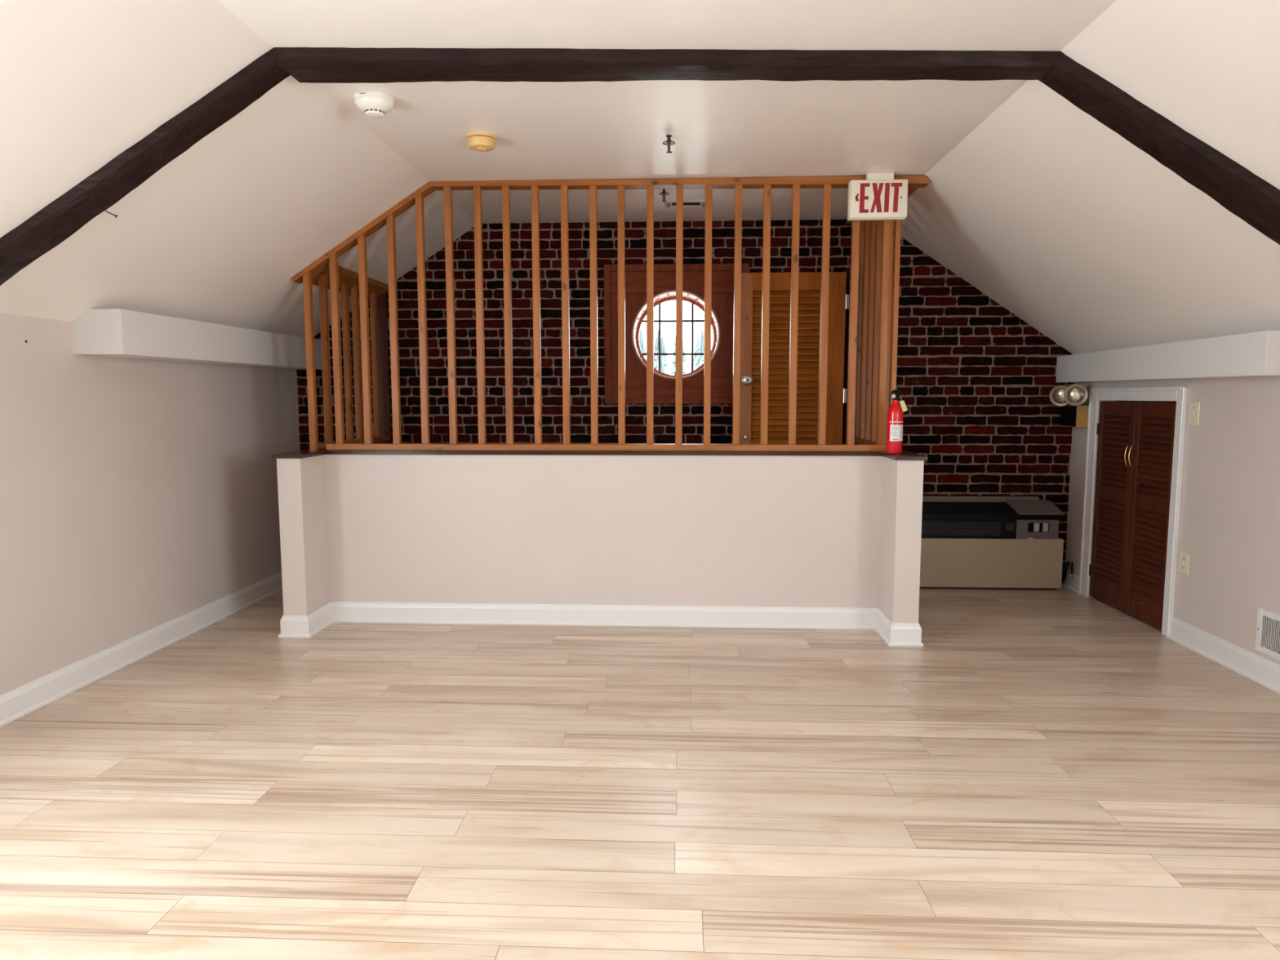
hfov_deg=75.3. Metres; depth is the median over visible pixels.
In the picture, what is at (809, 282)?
door
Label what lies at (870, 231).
railing
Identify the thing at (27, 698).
baseboard
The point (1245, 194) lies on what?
ceiling beam
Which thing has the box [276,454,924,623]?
wall
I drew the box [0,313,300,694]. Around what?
wall
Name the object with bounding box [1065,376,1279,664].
wall
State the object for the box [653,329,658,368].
conifer tree
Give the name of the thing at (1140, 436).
door
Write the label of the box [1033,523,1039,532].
switch
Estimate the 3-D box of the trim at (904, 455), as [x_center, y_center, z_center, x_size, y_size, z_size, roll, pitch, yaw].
[-0.205,-0.193,5.051,3.428,0.022,1.479,0,6,3]
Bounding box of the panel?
[920,537,1063,588]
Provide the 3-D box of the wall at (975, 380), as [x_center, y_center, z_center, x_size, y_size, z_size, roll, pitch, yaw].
[0.262,-0.521,5.856,5.556,2.576,0.250,0,6,3]
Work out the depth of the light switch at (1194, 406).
4.27 m
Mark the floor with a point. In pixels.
(1051, 775)
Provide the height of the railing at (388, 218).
1.482 m
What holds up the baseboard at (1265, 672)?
attached to the wall at (1229, 520)
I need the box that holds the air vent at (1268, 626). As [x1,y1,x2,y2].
[1254,607,1279,660]
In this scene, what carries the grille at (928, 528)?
attached to the air conditioner
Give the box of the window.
[604,263,749,404]
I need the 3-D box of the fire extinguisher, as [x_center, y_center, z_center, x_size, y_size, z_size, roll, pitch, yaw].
[1.359,-0.309,4.397,0.081,0.338,0.096,-3,7,-27]
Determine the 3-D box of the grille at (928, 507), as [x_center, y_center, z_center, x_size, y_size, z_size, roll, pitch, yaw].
[2.059,0.184,5.588,0.899,0.064,0.106,0,6,3]
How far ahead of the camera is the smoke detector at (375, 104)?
3.25 m
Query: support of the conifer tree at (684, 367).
on the ground
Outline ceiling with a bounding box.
[0,0,1279,354]
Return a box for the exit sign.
[847,172,907,221]
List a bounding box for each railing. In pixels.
[290,175,928,451]
[311,264,391,448]
[845,187,918,444]
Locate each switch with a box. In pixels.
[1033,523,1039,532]
[1042,523,1048,532]
[1188,401,1200,425]
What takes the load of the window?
in the wall at (975, 380)
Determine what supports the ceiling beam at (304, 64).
attached to the ceiling
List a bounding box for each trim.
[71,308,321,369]
[271,440,928,460]
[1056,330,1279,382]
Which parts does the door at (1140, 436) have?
handle, handle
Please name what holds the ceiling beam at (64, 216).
attached to the ceiling
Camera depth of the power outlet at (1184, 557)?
4.34 m
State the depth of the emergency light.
5.37 m
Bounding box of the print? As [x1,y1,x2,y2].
[890,426,902,439]
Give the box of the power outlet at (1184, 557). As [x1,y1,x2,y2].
[1179,551,1190,575]
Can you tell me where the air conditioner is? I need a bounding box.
[919,495,1063,590]
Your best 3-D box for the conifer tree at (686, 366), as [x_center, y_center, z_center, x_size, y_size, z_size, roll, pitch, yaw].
[2.564,-3.073,50.405,1.741,10.647,1.766,0,6,3]
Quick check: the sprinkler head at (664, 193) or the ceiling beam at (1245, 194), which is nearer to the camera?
the ceiling beam at (1245, 194)
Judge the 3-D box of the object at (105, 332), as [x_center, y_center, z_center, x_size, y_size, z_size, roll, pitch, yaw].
[-2.358,-0.768,4.755,0.228,0.198,2.163,0,6,3]
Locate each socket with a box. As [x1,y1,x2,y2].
[1181,564,1186,571]
[1182,555,1186,562]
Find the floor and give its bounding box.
[0,585,1279,959]
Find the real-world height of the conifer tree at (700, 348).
11.190 m
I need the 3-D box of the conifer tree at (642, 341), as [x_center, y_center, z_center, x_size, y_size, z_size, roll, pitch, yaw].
[0.030,-4.546,57.426,1.979,12.166,2.102,0,6,3]
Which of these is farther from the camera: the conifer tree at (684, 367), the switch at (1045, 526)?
the conifer tree at (684, 367)
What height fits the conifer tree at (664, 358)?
10.848 m
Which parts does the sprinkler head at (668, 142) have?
frame arm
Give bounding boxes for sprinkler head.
[658,189,668,202]
[662,134,675,153]
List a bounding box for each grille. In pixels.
[921,521,1000,535]
[922,501,1016,513]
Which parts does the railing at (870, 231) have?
rail, rail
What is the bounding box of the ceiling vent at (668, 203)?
[664,200,705,207]
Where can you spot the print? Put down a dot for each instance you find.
(896, 432)
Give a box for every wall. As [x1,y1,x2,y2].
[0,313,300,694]
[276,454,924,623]
[296,219,1074,562]
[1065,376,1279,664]
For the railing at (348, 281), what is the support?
on the trim at (904, 455)
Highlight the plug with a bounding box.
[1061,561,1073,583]
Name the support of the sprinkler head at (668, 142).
attached to the ceiling
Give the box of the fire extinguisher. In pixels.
[886,389,907,453]
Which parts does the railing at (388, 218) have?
rail, rail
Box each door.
[739,266,850,444]
[1078,386,1188,637]
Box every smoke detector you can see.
[353,91,394,118]
[466,132,496,151]
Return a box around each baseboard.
[0,571,282,727]
[278,601,924,646]
[1061,568,1279,693]
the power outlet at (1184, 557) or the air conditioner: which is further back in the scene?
the air conditioner
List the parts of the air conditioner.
lid, lid, control panel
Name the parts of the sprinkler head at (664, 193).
frame arm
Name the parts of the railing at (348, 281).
rail, rail, post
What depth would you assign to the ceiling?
3.31 m
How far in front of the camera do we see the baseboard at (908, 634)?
4.70 m
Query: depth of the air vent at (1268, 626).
3.73 m
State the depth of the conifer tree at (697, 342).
54.18 m
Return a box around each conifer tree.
[639,328,646,353]
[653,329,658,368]
[654,336,670,374]
[656,355,666,373]
[670,335,684,375]
[673,346,686,375]
[682,343,688,373]
[690,337,698,370]
[694,328,704,369]
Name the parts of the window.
frame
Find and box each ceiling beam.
[0,48,289,285]
[273,47,1064,83]
[1039,54,1279,244]
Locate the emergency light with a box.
[1048,383,1088,427]
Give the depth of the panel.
5.55 m
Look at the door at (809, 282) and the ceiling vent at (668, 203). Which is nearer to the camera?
the ceiling vent at (668, 203)
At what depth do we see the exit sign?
4.39 m
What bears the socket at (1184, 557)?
attached to the power outlet at (1184, 557)
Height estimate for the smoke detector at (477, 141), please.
0.062 m
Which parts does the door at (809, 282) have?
knob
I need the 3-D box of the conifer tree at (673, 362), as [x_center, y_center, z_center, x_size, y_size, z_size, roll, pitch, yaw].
[2.672,-4.550,57.270,1.843,12.200,1.944,3,7,27]

